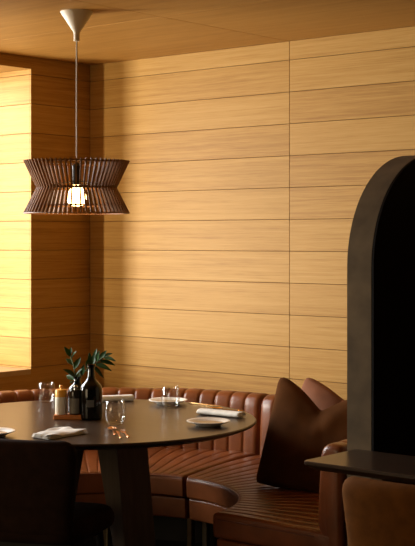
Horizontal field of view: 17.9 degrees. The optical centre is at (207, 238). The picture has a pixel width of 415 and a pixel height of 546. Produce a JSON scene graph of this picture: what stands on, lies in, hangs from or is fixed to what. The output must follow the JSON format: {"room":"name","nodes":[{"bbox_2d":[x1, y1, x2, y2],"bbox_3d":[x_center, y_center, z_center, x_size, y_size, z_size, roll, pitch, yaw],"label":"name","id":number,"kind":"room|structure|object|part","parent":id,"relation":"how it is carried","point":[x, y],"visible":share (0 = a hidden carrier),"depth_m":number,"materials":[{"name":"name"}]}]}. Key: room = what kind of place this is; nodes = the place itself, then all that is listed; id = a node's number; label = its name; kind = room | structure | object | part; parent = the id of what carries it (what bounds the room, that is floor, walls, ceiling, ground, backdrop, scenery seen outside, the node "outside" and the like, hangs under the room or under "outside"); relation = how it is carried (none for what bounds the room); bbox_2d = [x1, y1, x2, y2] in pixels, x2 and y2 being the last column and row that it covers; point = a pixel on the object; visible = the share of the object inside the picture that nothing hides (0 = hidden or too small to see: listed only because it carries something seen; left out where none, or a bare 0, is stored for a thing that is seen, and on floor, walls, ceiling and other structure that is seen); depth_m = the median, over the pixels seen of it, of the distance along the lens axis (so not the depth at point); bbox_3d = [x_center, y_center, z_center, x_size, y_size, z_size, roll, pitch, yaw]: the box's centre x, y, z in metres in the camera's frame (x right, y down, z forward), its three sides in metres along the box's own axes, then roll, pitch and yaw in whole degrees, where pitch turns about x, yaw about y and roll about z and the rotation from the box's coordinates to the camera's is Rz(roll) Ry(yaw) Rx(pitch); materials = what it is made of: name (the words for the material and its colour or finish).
{"room":"restaurant","nodes":[
{"label":"restaurant","id":0,"kind":"room"},
{"bbox_2d":[0,53,89,390],"bbox_3d":[-3.436,0.267,4.926,0.400,2.600,8.000,0,0,40],"label":"wall","id":1,"kind":"structure","parent":0,"point":[45,258],"depth_m":7.61,"materials":[{"name":"brown wood"}]},
{"bbox_2d":[0,366,30,376],"bbox_3d":[-1.834,0.753,6.834,0.420,0.030,2.082,0,0,40],"label":"window sill","id":2,"kind":"structure","parent":1,"relation":"attached to","point":[4,371],"depth_m":7.43,"materials":[{"name":"brown wood"}]},
{"bbox_2d":[81,539,215,545],"bbox_3d":[-0.573,1.617,2.582,8.200,0.100,8.120,0,0,40],"label":"floor","id":3,"kind":"structure","parent":0,"point":[92,542],"depth_m":6.79,"materials":[{"name":"black"}]},
{"bbox_2d":[0,439,114,545],"bbox_3d":[-0.653,1.175,5.359,0.468,0.786,0.513,0,0,15],"label":"dining chair","id":4,"kind":"object","parent":3,"relation":"on","point":[38,507],"visible":1,"depth_m":5.13,"materials":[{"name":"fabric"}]},
{"bbox_3d":[-0.706,0.975,5.162,0.409,0.385,0.106,0,0,15],"label":"backrest","id":5,"kind":"part","parent":4,"relation":"part of","materials":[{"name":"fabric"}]},
{"bbox_3d":[-0.651,1.210,5.365,0.340,0.023,0.330,0,0,15],"label":"seat frame","id":6,"kind":"part","parent":4,"relation":"part of","materials":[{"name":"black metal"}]},
{"bbox_3d":[-0.648,1.152,5.379,0.468,0.100,0.470,0,0,15],"label":"seat","id":7,"kind":"part","parent":4,"relation":"part of","materials":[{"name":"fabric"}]},
{"bbox_3d":[-0.439,1.384,5.488,0.066,0.369,0.034,0,0,-44],"label":"leg","id":8,"kind":"part","parent":4,"relation":"part of","materials":[{"name":"black metal"}]},
{"bbox_2d":[0,399,255,545],"bbox_3d":[-0.530,1.192,6.000,1.504,0.750,1.504,0,0,40],"label":"dining table","id":9,"kind":"object","parent":3,"relation":"on","point":[124,461],"visible":0.7,"depth_m":5.79,"materials":[{"name":"brown wood"}]},
{"bbox_2d":[0,427,14,436],"bbox_3d":[-0.894,0.805,5.475,0.192,0.022,0.192,0,0,40],"label":"plate","id":10,"kind":"object","parent":9,"relation":"on","point":[4,431],"visible":1,"depth_m":5.50,"materials":[{"name":"beige ceramic"}]},
{"bbox_2d":[32,427,86,438],"bbox_3d":[-0.630,0.804,5.499,0.157,0.023,0.238,0,0,40],"label":"napkin","id":11,"kind":"object","parent":9,"relation":"on","point":[58,432],"visible":1,"depth_m":5.45,"materials":[{"name":"white fabric"}]},
{"bbox_2d":[53,413,81,419],"bbox_3d":[-0.630,0.806,5.992,0.132,0.021,0.060,0,0,0],"label":"tray","id":12,"kind":"object","parent":9,"relation":"on","point":[67,416],"visible":0.8,"depth_m":5.96,"materials":[{"name":"orange wood"}]},
{"bbox_2d":[55,385,66,414],"bbox_3d":[-0.664,0.729,5.992,0.055,0.133,0.055,0,0,40],"label":"salt shaker","id":13,"kind":"object","parent":12,"relation":"on","point":[60,394],"visible":1,"depth_m":5.97,"materials":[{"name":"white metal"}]},
{"bbox_3d":[-0.664,0.698,5.992,0.055,0.034,0.055,0,0,40],"label":"lid","id":14,"kind":"part","parent":13,"relation":"part of","materials":[{"name":"gold metal"}]},
{"bbox_2d":[69,385,79,414],"bbox_3d":[-0.600,0.729,5.991,0.055,0.133,0.055,0,0,40],"label":"pepper shaker","id":15,"kind":"object","parent":12,"relation":"on","point":[74,394],"visible":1,"depth_m":5.97,"materials":[{"name":"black glass"}]},
{"bbox_3d":[-0.600,0.698,5.992,0.055,0.034,0.055,0,0,40],"label":"lid","id":16,"kind":"part","parent":15,"relation":"part of","materials":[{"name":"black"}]},
{"bbox_2d":[68,376,81,411],"bbox_3d":[-0.614,0.733,6.220,0.090,0.168,0.090,0,0,40],"label":"vase","id":17,"kind":"object","parent":9,"relation":"on","point":[78,383],"visible":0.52,"depth_m":6.20,"materials":[{"name":"black glass"}]},
{"bbox_2d":[63,347,81,382],"bbox_3d":[-0.638,0.628,6.218,0.091,0.242,0.114,0,0,-10],"label":"leafy sprig","id":18,"kind":"object","parent":17,"relation":"in","point":[76,363],"visible":0.99,"depth_m":6.22,"materials":[{"name":"green plant"}]},
{"bbox_3d":[-0.679,1.217,5.825,0.200,0.700,0.210,0,0,40],"label":"leg","id":19,"kind":"part","parent":9,"relation":"part of","materials":[{"name":"black wood"}]},
{"bbox_2d":[80,364,101,419],"bbox_3d":[-0.527,0.692,5.985,0.101,0.250,0.101,0,0,40],"label":"bottle","id":20,"kind":"object","parent":9,"relation":"on","point":[91,389],"visible":1,"depth_m":5.95,"materials":[{"name":"black glass"}]},
{"bbox_2d":[80,348,114,377],"bbox_3d":[-0.523,0.636,6.270,0.181,0.227,0.103,0,0,0],"label":"leafy sprig","id":21,"kind":"object","parent":20,"relation":"in","point":[96,357],"visible":0.89,"depth_m":6.26,"materials":[{"name":"green plant"}]},
{"bbox_2d":[107,426,116,434],"bbox_3d":[-0.400,0.812,5.596,0.041,0.008,0.200,0,0,-9],"label":"spoon","id":22,"kind":"object","parent":9,"relation":"on","point":[112,428],"visible":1,"depth_m":5.63,"materials":[{"name":"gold metal"}]},
{"bbox_2d":[104,403,125,425],"bbox_3d":[-0.406,0.763,5.798,0.094,0.108,0.094,0,0,40],"label":"tumbler","id":23,"kind":"object","parent":9,"relation":"on","point":[105,403],"visible":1,"depth_m":5.79,"materials":[{"name":"clear glass"}]},
{"bbox_2d":[102,394,133,401],"bbox_3d":[-0.467,0.800,6.631,0.194,0.032,0.041,0,0,-16],"label":"napkin","id":24,"kind":"object","parent":9,"relation":"on","point":[105,398],"visible":0.72,"depth_m":6.62,"materials":[{"name":"white fabric"}]},
{"bbox_3d":[-0.355,1.217,5.852,0.210,0.700,0.200,0,0,40],"label":"leg","id":25,"kind":"part","parent":9,"relation":"part of","materials":[{"name":"brown wood"}]},
{"bbox_2d":[149,397,186,404],"bbox_3d":[-0.196,0.805,6.536,0.192,0.022,0.192,0,0,40],"label":"plate","id":26,"kind":"object","parent":9,"relation":"on","point":[165,400],"visible":0.95,"depth_m":6.55,"materials":[{"name":"beige ceramic"}]},
{"bbox_2d":[161,387,179,408],"bbox_3d":[-0.179,0.764,6.382,0.091,0.104,0.091,0,0,40],"label":"tumbler","id":27,"kind":"object","parent":9,"relation":"on","point":[162,387],"visible":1,"depth_m":6.38,"materials":[{"name":"clear glass"}]},
{"bbox_2d":[190,402,218,405],"bbox_3d":[-0.011,0.813,6.487,0.200,0.005,0.014,0,0,40],"label":"knife","id":28,"kind":"object","parent":9,"relation":"on","point":[190,402],"visible":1,"depth_m":6.50,"materials":[{"name":"gold metal"}]},
{"bbox_2d":[187,417,229,426],"bbox_3d":[0.004,0.805,5.783,0.192,0.022,0.192,0,0,40],"label":"plate","id":29,"kind":"object","parent":9,"relation":"on","point":[204,421],"visible":1,"depth_m":5.80,"materials":[{"name":"beige ceramic"}]},
{"bbox_2d":[196,408,245,417],"bbox_3d":[0.062,0.803,6.094,0.239,0.026,0.070,0,0,36],"label":"napkin","id":30,"kind":"object","parent":9,"relation":"on","point":[205,411],"visible":1,"depth_m":6.06,"materials":[{"name":"white fabric"}]},
{"bbox_2d":[208,407,242,410],"bbox_3d":[0.082,0.812,6.303,0.200,0.008,0.041,0,0,31],"label":"spoon","id":31,"kind":"object","parent":9,"relation":"on","point":[208,407],"visible":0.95,"depth_m":6.30,"materials":[{"name":"gold metal"}]},
{"bbox_2d":[0,387,268,545],"bbox_3d":[-0.544,1.187,6.838,1.770,0.759,0.820,0,0,-7],"label":"banquette","id":32,"kind":"object","parent":3,"relation":"on","point":[170,467],"visible":0.32,"depth_m":6.86,"materials":[{"name":"leather"}]},
{"bbox_3d":[-0.509,1.473,6.694,0.028,0.188,0.028,0,0,40],"label":"leg","id":33,"kind":"part","parent":32,"relation":"part of","materials":[{"name":"gold metal"}]},
{"bbox_3d":[-0.545,1.327,6.827,1.723,0.107,0.770,0,0,-7],"label":"panel","id":34,"kind":"part","parent":32,"relation":"part of","materials":[{"name":"leather"}]},
{"bbox_3d":[-0.563,1.087,7.026,1.771,0.559,0.443,0,0,-5],"label":"backrest","id":35,"kind":"part","parent":32,"relation":"part of","materials":[{"name":"leather"}]},
{"bbox_2d":[77,447,256,496],"bbox_3d":[-0.545,1.192,6.818,1.713,0.154,0.780,0,0,-7],"label":"seat cushion","id":36,"kind":"object","parent":32,"relation":"on","point":[170,468],"depth_m":6.67,"materials":[{"name":"leather"}]},
{"bbox_3d":[-0.082,1.473,6.580,0.028,0.188,0.028,0,0,40],"label":"leg","id":37,"kind":"part","parent":32,"relation":"part of","materials":[{"name":"gold metal"}]},
{"bbox_2d":[186,394,346,545],"bbox_3d":[0.382,1.187,6.057,0.838,0.759,1.752,0,0,-8],"label":"banquette","id":38,"kind":"object","parent":3,"relation":"on","point":[241,510],"visible":0.45,"depth_m":5.60,"materials":[{"name":"leather"}]},
{"bbox_3d":[-0.007,1.473,6.524,0.028,0.188,0.028,0,0,40],"label":"leg","id":39,"kind":"part","parent":38,"relation":"part of","materials":[{"name":"gold metal"}]},
{"bbox_3d":[0.370,1.327,6.058,0.788,0.107,1.710,0,0,-8],"label":"panel","id":40,"kind":"part","parent":38,"relation":"part of","materials":[{"name":"leather"}]},
{"bbox_2d":[186,455,328,545],"bbox_3d":[0.361,1.194,6.058,0.799,0.150,1.702,0,0,-8],"label":"seat cushion","id":41,"kind":"object","parent":38,"relation":"on","point":[252,513],"depth_m":5.68,"materials":[{"name":"leather"}]},
{"bbox_2d":[256,377,346,492],"bbox_3d":[0.510,0.925,6.086,0.583,0.536,0.222,0,0,30],"label":"throw pillow","id":42,"kind":"object","parent":38,"relation":"on","point":[298,431],"visible":0.56,"depth_m":6.07,"materials":[{"name":"brown fabric"}]},
{"bbox_3d":[0.577,1.087,6.080,0.443,0.559,1.754,0,0,-6],"label":"backrest","id":43,"kind":"part","parent":38,"relation":"part of","materials":[{"name":"leather"}]},
{"bbox_2d":[301,378,344,410],"bbox_3d":[0.586,0.923,6.340,0.505,0.480,0.208,0,0,37],"label":"throw pillow","id":44,"kind":"object","parent":38,"relation":"on","point":[323,397],"visible":0.09,"depth_m":6.39,"materials":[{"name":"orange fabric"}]},
{"bbox_2d":[304,449,414,484],"bbox_3d":[0.796,1.192,4.720,0.873,0.750,0.356,0,0,40],"label":"side table","id":45,"kind":"object","parent":3,"relation":"on","point":[397,468],"visible":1,"depth_m":4.80,"materials":[{"name":"brown wood"}]},
{"bbox_3d":[0.686,1.209,4.813,0.050,0.716,0.260,0,0,40],"label":"leg","id":46,"kind":"part","parent":45,"relation":"part of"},
{"bbox_2d":[342,476,414,545],"bbox_3d":[0.739,1.175,4.418,0.468,0.786,0.513,0,0,40],"label":"dining chair","id":47,"kind":"object","parent":3,"relation":"on","point":[377,512],"visible":1,"depth_m":4.25,"materials":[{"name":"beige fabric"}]},
{"bbox_2d":[0,0,414,64],"bbox_3d":[-0.573,-1.093,2.582,8.200,0.120,8.120,0,0,40],"label":"ceiling","id":48,"kind":"structure","parent":0,"point":[116,30],"depth_m":6.36,"materials":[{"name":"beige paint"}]},
{"bbox_2d":[23,9,129,214],"bbox_3d":[-0.595,-0.574,6.000,0.482,0.918,0.482,0,0,40],"label":"pendant lamp","id":49,"kind":"object","parent":48,"relation":"hanging from","point":[48,180],"visible":1,"depth_m":5.87,"materials":[{"name":"brown wood"}]},
{"bbox_3d":[-0.595,-0.628,6.000,0.006,0.570,0.006,0,0,-27],"label":"cord","id":50,"kind":"part","parent":49,"relation":"part of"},
{"bbox_2d":[72,162,81,184],"bbox_3d":[-0.595,-0.297,6.000,0.044,0.102,0.044,0,0,40],"label":"socket","id":51,"kind":"object","parent":49,"relation":"attached to","point":[78,165],"depth_m":5.98,"materials":[{"name":"black metal"}]},
{"bbox_3d":[-0.595,-0.198,6.000,0.090,0.098,0.090,0,0,40],"label":"bulb","id":52,"kind":"part","parent":49,"relation":"part of","materials":[{"name":"beige glass"}]},
{"bbox_2d":[90,26,414,399],"bbox_3d":[2.011,0.267,5.635,8.200,2.600,0.120,0,0,40],"label":"wall","id":53,"kind":"structure","parent":0,"point":[244,180],"depth_m":7.11,"materials":[{"name":"brown wood"}]},
{"bbox_2d":[347,155,414,545],"bbox_3d":[0.994,0.610,5.605,0.122,1.915,1.239,0,0,40],"label":"wall partition","id":54,"kind":"structure","parent":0,"point":[381,246],"depth_m":5.18,"materials":[{"name":"black paint"}]},
{"bbox_3d":[1.027,0.609,5.563,0.002,1.857,1.162,0,0,40],"label":"panel","id":55,"kind":"part","parent":54,"relation":"part of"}
]}

